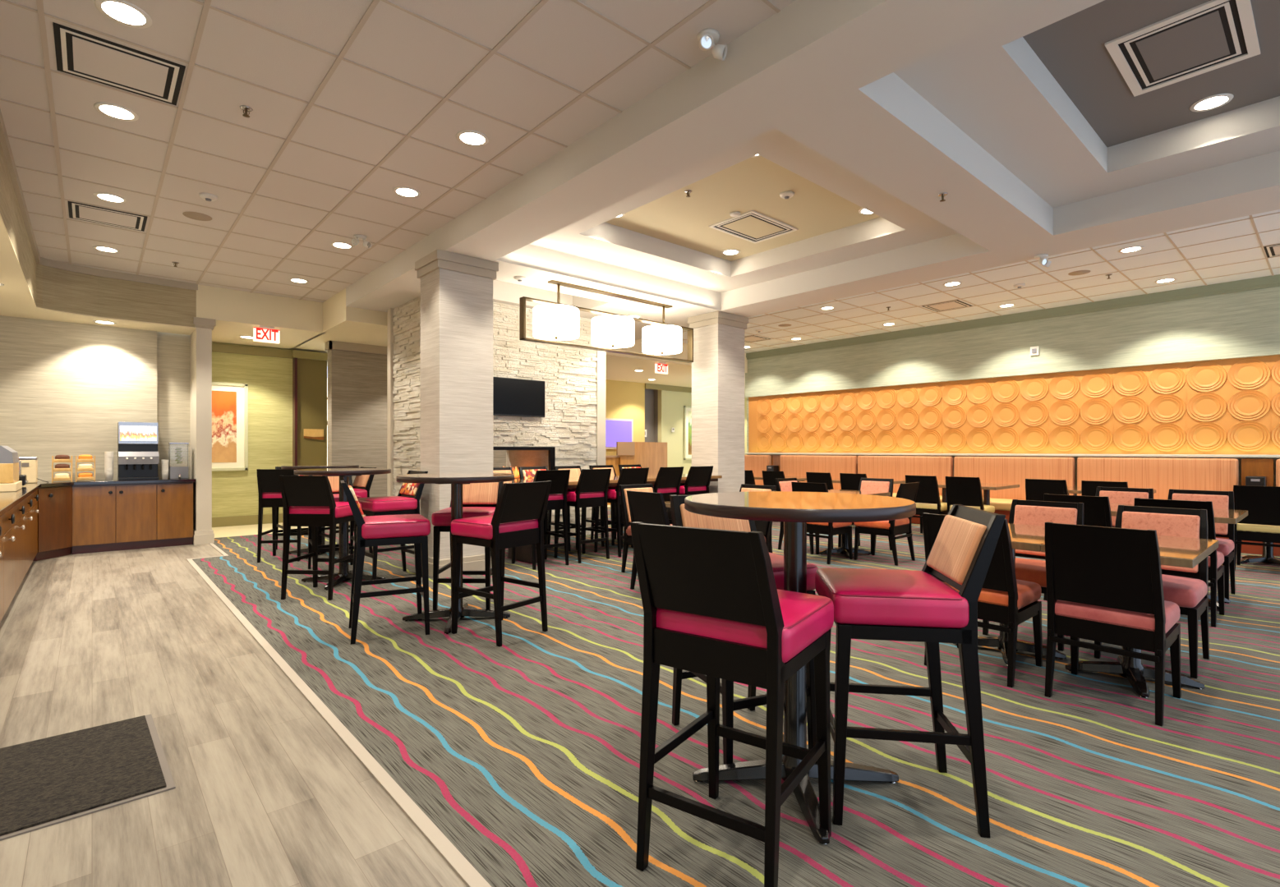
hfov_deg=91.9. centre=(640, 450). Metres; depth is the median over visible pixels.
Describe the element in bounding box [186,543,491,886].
trim
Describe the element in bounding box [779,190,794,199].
smoke detector
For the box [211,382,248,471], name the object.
framed painting
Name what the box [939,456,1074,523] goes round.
banquette
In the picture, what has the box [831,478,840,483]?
dining table
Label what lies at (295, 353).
trim
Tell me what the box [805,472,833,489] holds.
dining chair
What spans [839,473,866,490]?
dining chair
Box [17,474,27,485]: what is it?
toaster
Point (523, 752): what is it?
floor
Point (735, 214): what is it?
ceiling sensor
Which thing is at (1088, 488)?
dining chair
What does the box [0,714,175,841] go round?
floor mat
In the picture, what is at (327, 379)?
window
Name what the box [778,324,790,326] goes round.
grille
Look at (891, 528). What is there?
dining chair
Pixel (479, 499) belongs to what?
bar stool
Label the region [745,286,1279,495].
wall
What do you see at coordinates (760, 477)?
dining table
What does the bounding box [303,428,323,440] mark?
wall sign
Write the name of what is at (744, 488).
dining chair
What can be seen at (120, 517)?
base cabinet
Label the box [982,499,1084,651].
dining chair
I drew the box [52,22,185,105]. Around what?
ceiling vent
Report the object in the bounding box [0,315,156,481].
wall
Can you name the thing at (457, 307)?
wall column
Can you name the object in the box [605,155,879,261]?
ceiling
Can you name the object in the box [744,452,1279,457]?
trim
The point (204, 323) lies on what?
trim
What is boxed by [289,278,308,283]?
recessed light
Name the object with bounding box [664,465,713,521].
bar stool
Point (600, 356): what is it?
trim
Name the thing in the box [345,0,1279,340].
ceiling
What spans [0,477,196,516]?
countertop
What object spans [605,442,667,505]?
reception desk
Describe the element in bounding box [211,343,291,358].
trim
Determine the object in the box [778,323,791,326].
ceiling speaker
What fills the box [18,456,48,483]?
box
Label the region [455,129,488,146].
recessed light
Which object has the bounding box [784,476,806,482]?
dining table
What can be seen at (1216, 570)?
dining chair
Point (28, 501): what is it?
base cabinet
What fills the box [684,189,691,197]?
sprinkler
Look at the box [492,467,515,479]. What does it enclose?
bar stool
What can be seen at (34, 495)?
base cabinet
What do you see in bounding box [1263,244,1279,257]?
ceiling vent
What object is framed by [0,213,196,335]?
ceiling
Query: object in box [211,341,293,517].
wall
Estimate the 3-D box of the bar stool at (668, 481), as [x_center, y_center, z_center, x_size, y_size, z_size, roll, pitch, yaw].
[0.223,0.727,7.863,0.460,1.035,0.544,0,0,-44]
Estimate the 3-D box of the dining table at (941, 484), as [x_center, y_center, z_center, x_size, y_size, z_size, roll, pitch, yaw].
[4.595,0.875,9.320,0.950,0.750,0.558,0,0,-42]
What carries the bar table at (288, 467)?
on the floor at (523, 752)
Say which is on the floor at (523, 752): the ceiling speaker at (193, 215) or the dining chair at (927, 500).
the dining chair at (927, 500)
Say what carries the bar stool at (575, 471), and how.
on the floor at (523, 752)
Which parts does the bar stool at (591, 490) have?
leg, leg, leg, seat, seat frame, backrest, leg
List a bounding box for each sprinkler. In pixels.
[171,262,179,267]
[239,105,253,118]
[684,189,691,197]
[937,192,948,202]
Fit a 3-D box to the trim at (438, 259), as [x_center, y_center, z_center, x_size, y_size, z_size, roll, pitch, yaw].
[-1.891,-1.855,6.387,0.660,0.169,0.550,0,0,-42]
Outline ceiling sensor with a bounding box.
[729,211,740,216]
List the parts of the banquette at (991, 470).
seat, backrest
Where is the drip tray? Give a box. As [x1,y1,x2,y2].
[117,476,158,480]
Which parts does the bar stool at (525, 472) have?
leg, backrest, leg, leg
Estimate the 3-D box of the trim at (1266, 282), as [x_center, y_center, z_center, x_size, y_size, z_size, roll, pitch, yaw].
[6.333,-2.120,9.584,0.050,0.140,11.950,0,0,-42]
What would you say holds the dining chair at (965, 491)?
on the floor at (523, 752)
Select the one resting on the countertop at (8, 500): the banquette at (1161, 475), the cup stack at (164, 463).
the cup stack at (164, 463)
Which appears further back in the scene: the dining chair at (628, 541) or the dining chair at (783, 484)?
the dining chair at (783, 484)
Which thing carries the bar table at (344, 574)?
on the floor at (523, 752)
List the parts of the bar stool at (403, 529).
leg, leg, seat frame, seat, leg, leg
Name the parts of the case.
curved lid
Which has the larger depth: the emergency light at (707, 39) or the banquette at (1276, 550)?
the banquette at (1276, 550)
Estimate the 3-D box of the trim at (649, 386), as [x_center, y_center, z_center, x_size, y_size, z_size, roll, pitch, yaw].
[1.399,-1.680,17.303,3.360,0.140,0.050,0,0,-42]
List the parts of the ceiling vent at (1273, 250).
plate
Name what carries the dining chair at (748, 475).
on the floor at (523, 752)
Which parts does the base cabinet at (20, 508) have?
drawer, knob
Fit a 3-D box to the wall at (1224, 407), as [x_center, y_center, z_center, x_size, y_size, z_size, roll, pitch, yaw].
[6.415,-0.570,9.623,0.018,1.260,11.900,0,0,-42]
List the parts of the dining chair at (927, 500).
leg, backrest, seat frame, seat, leg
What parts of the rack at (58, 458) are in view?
panel, panel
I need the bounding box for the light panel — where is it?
[605,418,633,449]
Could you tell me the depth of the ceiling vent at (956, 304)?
9.37 m
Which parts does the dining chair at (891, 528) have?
leg, leg, seat, seat frame, leg, backrest, leg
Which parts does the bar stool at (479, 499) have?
leg, seat frame, leg, seat, backrest, leg, leg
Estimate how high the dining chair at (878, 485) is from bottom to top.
0.885 m
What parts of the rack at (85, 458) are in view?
panel, panel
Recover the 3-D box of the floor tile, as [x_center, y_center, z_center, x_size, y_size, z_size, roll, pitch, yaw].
[-1.903,1.298,13.610,13.200,0.104,5.100,0,0,-42]
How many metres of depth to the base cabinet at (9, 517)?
4.51 m
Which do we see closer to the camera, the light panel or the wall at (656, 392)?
the light panel
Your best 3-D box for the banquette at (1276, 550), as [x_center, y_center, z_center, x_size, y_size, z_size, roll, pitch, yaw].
[8.287,0.680,6.887,0.820,1.140,1.720,0,0,-42]
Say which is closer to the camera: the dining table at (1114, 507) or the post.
the dining table at (1114, 507)
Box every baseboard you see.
[193,529,214,545]
[211,513,282,527]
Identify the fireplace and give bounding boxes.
[492,446,555,479]
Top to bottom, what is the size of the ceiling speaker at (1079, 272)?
0.006 m
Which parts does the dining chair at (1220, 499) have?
leg, backrest, seat, leg, seat frame, leg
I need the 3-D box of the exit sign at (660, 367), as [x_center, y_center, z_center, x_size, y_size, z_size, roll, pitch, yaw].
[0.428,-1.637,12.336,0.320,0.225,0.060,0,0,-42]
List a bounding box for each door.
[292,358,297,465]
[297,358,326,465]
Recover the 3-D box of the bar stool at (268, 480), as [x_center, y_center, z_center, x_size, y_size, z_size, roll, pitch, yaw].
[-4.056,0.727,7.077,0.460,1.035,0.544,0,0,-12]
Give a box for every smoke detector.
[198,192,217,201]
[513,276,525,281]
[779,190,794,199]
[1013,283,1025,288]
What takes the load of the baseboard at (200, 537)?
attached to the wall pillar at (200, 340)
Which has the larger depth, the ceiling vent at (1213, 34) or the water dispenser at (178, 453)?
the water dispenser at (178, 453)
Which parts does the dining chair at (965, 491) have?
leg, backrest, seat, leg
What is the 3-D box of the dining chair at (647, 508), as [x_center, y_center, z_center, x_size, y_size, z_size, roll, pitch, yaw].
[0.233,0.801,5.510,0.564,0.885,0.462,0,0,-42]
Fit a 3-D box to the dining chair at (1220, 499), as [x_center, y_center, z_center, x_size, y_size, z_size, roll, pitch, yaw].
[4.825,0.801,5.370,0.564,0.885,0.462,0,0,-42]
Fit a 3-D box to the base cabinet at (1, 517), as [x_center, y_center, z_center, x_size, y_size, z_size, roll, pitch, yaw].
[-4.279,0.838,3.731,0.612,0.825,0.900,0,0,-42]
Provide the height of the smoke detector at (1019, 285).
0.042 m
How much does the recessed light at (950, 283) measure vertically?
0.006 m
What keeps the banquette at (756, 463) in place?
on the floor at (523, 752)
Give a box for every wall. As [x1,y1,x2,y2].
[0,142,196,326]
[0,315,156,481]
[156,331,189,478]
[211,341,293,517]
[327,349,506,516]
[392,296,597,545]
[605,379,691,474]
[644,388,653,442]
[653,389,658,442]
[744,389,746,455]
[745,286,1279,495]
[748,354,1279,455]
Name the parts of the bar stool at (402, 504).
leg, seat, seat frame, leg, backrest, leg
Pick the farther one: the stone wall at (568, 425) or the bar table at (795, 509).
the stone wall at (568, 425)
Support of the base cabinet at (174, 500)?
on the floor at (266, 794)
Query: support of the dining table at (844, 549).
on the floor at (523, 752)
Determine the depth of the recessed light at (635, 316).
8.96 m
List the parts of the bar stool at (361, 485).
leg, seat, backrest, leg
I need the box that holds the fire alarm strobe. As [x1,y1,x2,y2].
[1030,345,1039,355]
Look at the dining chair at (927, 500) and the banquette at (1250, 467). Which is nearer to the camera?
the banquette at (1250, 467)
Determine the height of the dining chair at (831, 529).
0.885 m
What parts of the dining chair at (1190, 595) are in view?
leg, leg, backrest, seat, leg, seat frame, leg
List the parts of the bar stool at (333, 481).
leg, seat, leg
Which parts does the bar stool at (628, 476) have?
leg, seat, seat frame, leg, leg, backrest, leg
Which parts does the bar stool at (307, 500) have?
leg, backrest, leg, seat frame, seat, leg, leg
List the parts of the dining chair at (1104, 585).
leg, leg, backrest, seat frame, seat, leg, leg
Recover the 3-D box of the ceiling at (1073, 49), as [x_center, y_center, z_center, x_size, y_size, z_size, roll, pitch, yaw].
[3.623,-2.420,3.216,2.510,0.060,2.610,0,0,-42]
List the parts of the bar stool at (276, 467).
leg, leg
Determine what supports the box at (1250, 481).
on the banquette at (1250, 467)
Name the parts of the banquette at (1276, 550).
backrest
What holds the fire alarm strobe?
attached to the wall at (1245, 324)
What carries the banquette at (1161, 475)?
on the floor at (523, 752)
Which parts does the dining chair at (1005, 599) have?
leg, backrest, seat, seat frame, leg, leg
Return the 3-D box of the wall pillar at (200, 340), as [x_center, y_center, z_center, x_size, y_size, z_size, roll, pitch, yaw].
[-6.492,-0.250,9.011,0.170,3.000,2.100,0,0,-42]
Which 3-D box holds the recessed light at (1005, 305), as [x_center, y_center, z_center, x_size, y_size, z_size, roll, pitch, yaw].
[5.555,-2.187,9.369,0.224,0.006,0.224,0,0,-42]
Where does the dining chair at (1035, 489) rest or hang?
on the floor at (523, 752)
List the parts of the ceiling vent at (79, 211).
plate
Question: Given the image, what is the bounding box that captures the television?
[492,377,544,417]
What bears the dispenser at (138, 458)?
on the countertop at (8, 500)
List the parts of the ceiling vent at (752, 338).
plate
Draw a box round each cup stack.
[104,451,113,480]
[161,460,168,478]
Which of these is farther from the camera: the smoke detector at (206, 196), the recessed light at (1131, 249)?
the recessed light at (1131, 249)
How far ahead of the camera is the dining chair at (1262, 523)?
6.26 m
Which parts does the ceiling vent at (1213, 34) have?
plate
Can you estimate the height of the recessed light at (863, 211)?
0.006 m
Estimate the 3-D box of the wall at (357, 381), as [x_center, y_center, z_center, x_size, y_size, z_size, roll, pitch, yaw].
[-3.823,-0.250,11.088,3.220,3.000,0.230,0,0,-42]
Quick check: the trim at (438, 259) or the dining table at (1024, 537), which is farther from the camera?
the trim at (438, 259)
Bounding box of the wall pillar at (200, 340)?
[189,327,211,531]
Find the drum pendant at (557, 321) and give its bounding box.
[519,280,693,363]
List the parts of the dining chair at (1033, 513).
leg, leg, seat, seat frame, backrest, leg, leg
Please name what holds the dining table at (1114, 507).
on the floor at (523, 752)
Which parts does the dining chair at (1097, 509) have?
leg, backrest, leg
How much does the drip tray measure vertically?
0.030 m
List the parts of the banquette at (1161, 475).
backrest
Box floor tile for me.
[211,505,610,538]
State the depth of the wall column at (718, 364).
8.84 m
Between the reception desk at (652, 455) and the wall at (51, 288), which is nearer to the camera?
the wall at (51, 288)
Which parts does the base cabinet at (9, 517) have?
drawer, knob, knob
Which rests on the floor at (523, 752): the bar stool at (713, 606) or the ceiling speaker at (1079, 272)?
the bar stool at (713, 606)
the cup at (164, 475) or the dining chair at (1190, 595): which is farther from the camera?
the cup at (164, 475)
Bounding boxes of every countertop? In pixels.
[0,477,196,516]
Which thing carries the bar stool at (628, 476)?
on the floor at (523, 752)
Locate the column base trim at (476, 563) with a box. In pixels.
[428,554,491,578]
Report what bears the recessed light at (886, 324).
in the ceiling at (1272, 222)
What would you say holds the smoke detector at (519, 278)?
attached to the ceiling at (819, 73)
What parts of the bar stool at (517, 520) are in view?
leg, seat, seat frame, leg, leg, backrest, leg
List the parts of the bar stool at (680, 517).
leg, backrest, leg, leg, seat, leg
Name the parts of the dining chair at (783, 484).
leg, backrest, leg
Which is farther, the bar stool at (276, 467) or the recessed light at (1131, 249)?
the bar stool at (276, 467)
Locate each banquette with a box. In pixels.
[744,455,771,485]
[779,455,857,489]
[857,455,953,524]
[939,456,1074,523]
[1077,457,1238,538]
[1241,458,1274,554]
[1273,459,1279,556]
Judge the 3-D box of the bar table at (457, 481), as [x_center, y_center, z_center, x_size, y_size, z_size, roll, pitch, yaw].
[-1.347,0.717,4.552,0.830,1.067,0.830,0,0,-42]
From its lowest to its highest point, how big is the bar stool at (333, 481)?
1.035 m
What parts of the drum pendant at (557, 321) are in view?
lamp shade, rod, canopy plate, lamp shade, lamp shade, rod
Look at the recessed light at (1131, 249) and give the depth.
6.74 m
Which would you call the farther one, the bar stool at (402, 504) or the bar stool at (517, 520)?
the bar stool at (402, 504)
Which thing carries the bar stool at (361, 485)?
on the floor at (523, 752)
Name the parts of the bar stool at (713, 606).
leg, backrest, leg, seat frame, seat, leg, leg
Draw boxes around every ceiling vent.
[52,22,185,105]
[67,201,147,231]
[709,210,797,243]
[744,335,771,342]
[922,299,972,312]
[1105,0,1260,96]
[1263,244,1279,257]
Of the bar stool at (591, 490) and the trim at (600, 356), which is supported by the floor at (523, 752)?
the bar stool at (591, 490)
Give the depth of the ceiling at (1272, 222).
8.14 m
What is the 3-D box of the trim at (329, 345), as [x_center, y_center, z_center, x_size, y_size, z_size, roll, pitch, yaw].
[-3.822,-1.685,11.056,3.260,0.130,0.280,0,0,-42]
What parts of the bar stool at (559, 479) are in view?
leg, leg, leg, backrest, seat frame, seat, leg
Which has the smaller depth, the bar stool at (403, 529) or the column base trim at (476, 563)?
the bar stool at (403, 529)
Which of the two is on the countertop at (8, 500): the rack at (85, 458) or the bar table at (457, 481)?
the rack at (85, 458)
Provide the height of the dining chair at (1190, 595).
0.885 m
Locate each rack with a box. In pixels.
[51,455,72,482]
[75,454,95,481]
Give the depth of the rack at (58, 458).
7.45 m
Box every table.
[280,465,359,559]
[294,468,391,589]
[395,473,514,634]
[503,474,722,564]
[664,501,670,507]
[684,491,916,844]
[754,475,789,479]
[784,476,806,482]
[819,489,890,558]
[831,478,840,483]
[893,479,905,483]
[937,481,946,502]
[953,523,1066,665]
[980,483,1019,505]
[1040,535,1218,698]
[1067,486,1081,495]
[1109,503,1133,516]
[1208,508,1247,611]
[1240,542,1279,565]
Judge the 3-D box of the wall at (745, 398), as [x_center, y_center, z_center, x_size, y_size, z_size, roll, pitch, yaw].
[3.597,-0.250,17.280,0.100,3.000,3.300,0,0,-42]
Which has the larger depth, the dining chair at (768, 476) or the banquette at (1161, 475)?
the dining chair at (768, 476)
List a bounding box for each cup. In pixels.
[104,473,113,480]
[161,472,168,478]
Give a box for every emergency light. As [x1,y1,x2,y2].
[350,234,372,248]
[696,28,727,60]
[1034,253,1051,268]
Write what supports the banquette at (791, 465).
on the floor at (523, 752)
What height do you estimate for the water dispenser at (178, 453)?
0.480 m
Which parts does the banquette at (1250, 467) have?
panel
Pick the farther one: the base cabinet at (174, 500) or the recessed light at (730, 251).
the base cabinet at (174, 500)
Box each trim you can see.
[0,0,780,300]
[0,109,197,290]
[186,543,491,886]
[193,317,216,330]
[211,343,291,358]
[291,349,327,362]
[324,340,386,354]
[386,308,605,534]
[414,248,498,280]
[644,383,691,392]
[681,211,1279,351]
[687,311,748,329]
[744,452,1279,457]
[745,274,1279,359]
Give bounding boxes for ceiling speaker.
[182,211,211,221]
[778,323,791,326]
[1068,270,1090,275]
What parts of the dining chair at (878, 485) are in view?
leg, leg, backrest, leg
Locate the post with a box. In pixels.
[771,455,780,471]
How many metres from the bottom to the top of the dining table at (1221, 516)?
0.750 m
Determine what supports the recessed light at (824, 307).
in the ceiling at (1272, 222)
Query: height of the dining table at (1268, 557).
0.750 m
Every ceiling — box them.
[0,0,796,302]
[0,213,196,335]
[211,288,747,389]
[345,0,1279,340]
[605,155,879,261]
[681,209,1279,353]
[1022,0,1279,147]
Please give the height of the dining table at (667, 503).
0.750 m
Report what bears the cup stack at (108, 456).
on the countertop at (8, 500)
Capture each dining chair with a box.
[619,483,672,572]
[626,490,670,589]
[739,483,776,552]
[744,469,755,484]
[754,490,776,552]
[762,470,784,491]
[774,478,833,554]
[791,481,852,564]
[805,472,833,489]
[837,478,893,554]
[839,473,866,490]
[853,482,919,566]
[905,474,947,533]
[922,512,1042,687]
[945,476,994,514]
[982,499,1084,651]
[1025,478,1068,501]
[1043,493,1112,600]
[1044,521,1181,726]
[1081,480,1128,496]
[1094,505,1209,679]
[1095,486,1153,527]
[1133,497,1224,627]
[1167,488,1235,603]
[1233,485,1279,570]
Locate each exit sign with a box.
[253,325,280,344]
[654,361,667,374]
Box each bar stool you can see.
[256,469,312,562]
[275,466,308,549]
[278,475,361,600]
[308,476,361,569]
[317,466,376,555]
[340,480,430,644]
[357,470,428,580]
[431,482,503,610]
[451,480,551,646]
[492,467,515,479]
[511,469,570,570]
[518,466,570,551]
[553,468,611,563]
[554,465,604,550]
[589,465,616,545]
[593,467,649,557]
[618,464,653,485]
[630,466,683,547]
[630,521,833,886]
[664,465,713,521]
[669,494,818,764]
[814,504,1005,837]
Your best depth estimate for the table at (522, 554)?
7.05 m
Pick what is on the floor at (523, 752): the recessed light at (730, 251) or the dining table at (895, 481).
the dining table at (895, 481)
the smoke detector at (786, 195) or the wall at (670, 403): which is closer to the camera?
the smoke detector at (786, 195)
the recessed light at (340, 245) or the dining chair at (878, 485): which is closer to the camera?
the recessed light at (340, 245)
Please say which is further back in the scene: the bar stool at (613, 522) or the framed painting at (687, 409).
the framed painting at (687, 409)
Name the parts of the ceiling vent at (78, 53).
plate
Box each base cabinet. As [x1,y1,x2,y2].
[0,515,3,622]
[2,506,15,616]
[15,499,25,593]
[24,493,32,575]
[32,485,72,561]
[32,489,38,561]
[71,483,156,554]
[156,482,193,547]
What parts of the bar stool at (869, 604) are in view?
leg, leg, seat, seat frame, leg, backrest, leg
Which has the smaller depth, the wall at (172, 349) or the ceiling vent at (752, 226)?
the ceiling vent at (752, 226)
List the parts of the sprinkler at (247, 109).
frame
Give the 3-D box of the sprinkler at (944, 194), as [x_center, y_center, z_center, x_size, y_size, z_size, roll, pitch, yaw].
[2.296,-1.914,4.692,0.072,0.052,0.072,0,0,-42]
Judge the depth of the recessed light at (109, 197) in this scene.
5.36 m
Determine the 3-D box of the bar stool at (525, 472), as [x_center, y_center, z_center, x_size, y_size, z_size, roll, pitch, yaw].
[-1.192,0.727,7.664,0.460,1.035,0.544,0,0,-42]
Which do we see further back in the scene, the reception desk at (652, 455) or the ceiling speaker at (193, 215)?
the reception desk at (652, 455)
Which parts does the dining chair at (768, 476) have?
leg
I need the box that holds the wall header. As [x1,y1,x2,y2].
[196,285,326,333]
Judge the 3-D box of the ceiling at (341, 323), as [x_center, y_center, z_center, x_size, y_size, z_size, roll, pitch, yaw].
[-1.885,-1.995,13.613,13.170,0.490,5.120,0,0,-42]
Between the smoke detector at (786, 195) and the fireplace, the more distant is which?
the fireplace
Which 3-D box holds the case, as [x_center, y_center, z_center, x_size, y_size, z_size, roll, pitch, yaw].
[-6.090,0.165,5.760,0.440,0.430,0.640,0,0,-42]
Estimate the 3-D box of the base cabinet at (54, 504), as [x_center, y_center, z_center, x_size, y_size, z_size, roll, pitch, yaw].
[-7.174,0.838,7.174,0.874,0.825,0.905,0,0,-42]
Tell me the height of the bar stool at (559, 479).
1.035 m
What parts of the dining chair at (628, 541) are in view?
leg, seat frame, backrest, seat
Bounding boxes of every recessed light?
[92,245,119,253]
[92,320,116,324]
[93,101,138,121]
[93,192,127,202]
[94,0,152,28]
[239,336,253,338]
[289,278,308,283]
[330,241,353,248]
[392,186,420,197]
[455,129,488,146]
[627,315,641,317]
[721,248,740,255]
[790,337,801,340]
[819,306,834,309]
[858,207,873,215]
[882,322,895,326]
[943,281,962,286]
[998,303,1015,307]
[1118,245,1143,253]
[1154,278,1176,283]
[1189,92,1233,111]
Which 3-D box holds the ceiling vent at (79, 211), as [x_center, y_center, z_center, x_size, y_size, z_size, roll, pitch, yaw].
[-4.993,-2.187,5.810,0.550,0.006,0.520,0,0,-42]
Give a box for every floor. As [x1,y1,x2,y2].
[0,543,467,886]
[192,506,1279,886]
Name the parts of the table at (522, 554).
pedestal panel, pedestal panel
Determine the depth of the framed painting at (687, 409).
17.23 m
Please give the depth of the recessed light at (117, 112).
3.99 m
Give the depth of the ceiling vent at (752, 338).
12.14 m
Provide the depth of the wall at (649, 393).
16.72 m
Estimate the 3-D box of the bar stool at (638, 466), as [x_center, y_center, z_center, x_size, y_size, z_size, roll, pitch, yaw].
[0.021,0.727,8.738,0.460,1.035,0.544,0,0,-42]
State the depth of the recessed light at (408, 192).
5.24 m
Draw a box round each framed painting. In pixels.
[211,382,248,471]
[683,405,691,460]
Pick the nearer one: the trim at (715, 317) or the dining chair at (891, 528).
the dining chair at (891, 528)
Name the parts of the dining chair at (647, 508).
leg, backrest, leg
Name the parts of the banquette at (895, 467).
backrest, seat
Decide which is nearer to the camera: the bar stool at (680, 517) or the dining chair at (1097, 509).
the bar stool at (680, 517)
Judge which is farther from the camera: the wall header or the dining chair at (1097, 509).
the wall header
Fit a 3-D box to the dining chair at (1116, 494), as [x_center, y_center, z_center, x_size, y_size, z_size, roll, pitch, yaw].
[4.445,0.801,5.754,0.564,0.885,0.462,0,0,-42]
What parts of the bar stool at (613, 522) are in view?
leg, backrest, leg, leg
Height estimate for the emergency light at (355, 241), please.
0.119 m
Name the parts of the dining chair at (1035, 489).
leg, leg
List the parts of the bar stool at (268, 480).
leg, seat, seat frame, leg, backrest, leg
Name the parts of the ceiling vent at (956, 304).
plate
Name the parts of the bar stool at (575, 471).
leg, backrest, leg, leg, leg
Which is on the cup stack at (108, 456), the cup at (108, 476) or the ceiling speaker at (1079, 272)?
the cup at (108, 476)
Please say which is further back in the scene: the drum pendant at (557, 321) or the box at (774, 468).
the box at (774, 468)
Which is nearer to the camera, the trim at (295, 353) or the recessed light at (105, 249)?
the recessed light at (105, 249)
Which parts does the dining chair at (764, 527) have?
backrest, leg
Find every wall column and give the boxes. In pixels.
[420,268,492,560]
[691,323,744,493]
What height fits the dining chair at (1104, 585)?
0.885 m
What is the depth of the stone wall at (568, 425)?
8.46 m
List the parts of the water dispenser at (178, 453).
tank, lid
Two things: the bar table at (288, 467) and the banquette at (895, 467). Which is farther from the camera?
the banquette at (895, 467)
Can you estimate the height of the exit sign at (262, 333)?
0.225 m
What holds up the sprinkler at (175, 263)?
attached to the ceiling at (564, 41)
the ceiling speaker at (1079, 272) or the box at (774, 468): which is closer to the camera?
the ceiling speaker at (1079, 272)
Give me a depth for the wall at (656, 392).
16.78 m
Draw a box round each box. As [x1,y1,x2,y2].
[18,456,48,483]
[766,465,778,471]
[1245,476,1266,486]
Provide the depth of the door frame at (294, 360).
10.65 m
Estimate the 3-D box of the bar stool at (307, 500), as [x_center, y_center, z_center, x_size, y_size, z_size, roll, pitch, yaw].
[-2.758,0.727,5.347,0.460,1.035,0.544,0,0,3]
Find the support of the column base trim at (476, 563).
attached to the wall column at (457, 307)
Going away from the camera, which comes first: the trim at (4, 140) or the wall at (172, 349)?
the trim at (4, 140)
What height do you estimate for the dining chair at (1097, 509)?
0.885 m
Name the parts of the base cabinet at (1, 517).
drawer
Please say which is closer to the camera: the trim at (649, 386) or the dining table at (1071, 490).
the dining table at (1071, 490)
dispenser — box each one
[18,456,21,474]
[117,421,159,480]
[168,442,188,478]
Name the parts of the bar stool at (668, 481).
leg, seat, seat frame, backrest, leg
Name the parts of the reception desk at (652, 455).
screen panel, panel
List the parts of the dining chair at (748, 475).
leg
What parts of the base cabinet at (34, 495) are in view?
drawer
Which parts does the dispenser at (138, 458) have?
picture panel, picture panel, display frame, valve panel, picture panel, picture panel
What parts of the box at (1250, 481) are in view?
socket plate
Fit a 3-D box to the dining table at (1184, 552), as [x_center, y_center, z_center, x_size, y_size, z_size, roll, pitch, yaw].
[2.672,0.875,3.362,0.910,0.750,0.608,0,0,-42]
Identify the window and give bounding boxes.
[326,378,327,465]
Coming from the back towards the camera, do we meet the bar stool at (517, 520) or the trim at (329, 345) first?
the trim at (329, 345)
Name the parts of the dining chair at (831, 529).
leg, backrest, leg, leg, seat frame, seat, leg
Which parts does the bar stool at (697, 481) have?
leg, seat, seat frame, backrest, leg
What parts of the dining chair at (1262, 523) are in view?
leg, leg, seat frame, seat, backrest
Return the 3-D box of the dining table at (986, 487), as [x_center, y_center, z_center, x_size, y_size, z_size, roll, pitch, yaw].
[4.980,0.875,8.886,0.950,0.750,0.558,0,0,-42]
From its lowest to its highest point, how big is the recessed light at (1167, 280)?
0.006 m
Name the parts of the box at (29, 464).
label plate, lid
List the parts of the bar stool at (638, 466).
leg, backrest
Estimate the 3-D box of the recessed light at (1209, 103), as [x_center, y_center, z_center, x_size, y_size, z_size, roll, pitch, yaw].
[3.927,-2.387,4.253,0.224,0.006,0.224,0,0,-42]
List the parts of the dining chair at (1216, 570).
leg, backrest, seat frame, leg, seat, leg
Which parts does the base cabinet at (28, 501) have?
drawer, knob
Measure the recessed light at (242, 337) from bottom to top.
0.006 m
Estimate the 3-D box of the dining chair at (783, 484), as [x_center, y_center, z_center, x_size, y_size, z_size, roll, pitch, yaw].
[2.046,0.801,7.720,0.462,0.885,0.564,0,0,-42]
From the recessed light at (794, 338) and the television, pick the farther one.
the recessed light at (794, 338)
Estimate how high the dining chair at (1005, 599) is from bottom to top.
0.885 m
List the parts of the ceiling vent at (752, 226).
plate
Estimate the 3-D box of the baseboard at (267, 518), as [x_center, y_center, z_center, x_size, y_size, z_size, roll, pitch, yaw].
[-6.550,1.170,10.275,1.420,0.160,0.030,0,0,-42]
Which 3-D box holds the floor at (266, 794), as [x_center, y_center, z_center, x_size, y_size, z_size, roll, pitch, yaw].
[-2.577,1.300,2.807,2.465,0.100,13.620,0,0,-42]
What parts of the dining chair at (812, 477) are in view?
leg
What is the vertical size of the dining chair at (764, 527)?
0.885 m
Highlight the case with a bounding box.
[0,446,22,492]
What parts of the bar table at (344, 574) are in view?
plate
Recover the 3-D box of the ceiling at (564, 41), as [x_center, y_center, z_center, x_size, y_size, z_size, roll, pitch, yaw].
[-1.564,-2.230,3.323,3.065,0.080,13.050,0,0,-42]
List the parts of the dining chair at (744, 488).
backrest, leg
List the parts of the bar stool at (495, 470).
backrest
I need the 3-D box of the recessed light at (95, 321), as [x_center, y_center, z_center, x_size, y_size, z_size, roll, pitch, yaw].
[-6.726,-1.605,7.775,0.224,0.006,0.224,0,0,-42]
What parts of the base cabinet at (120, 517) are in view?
door, door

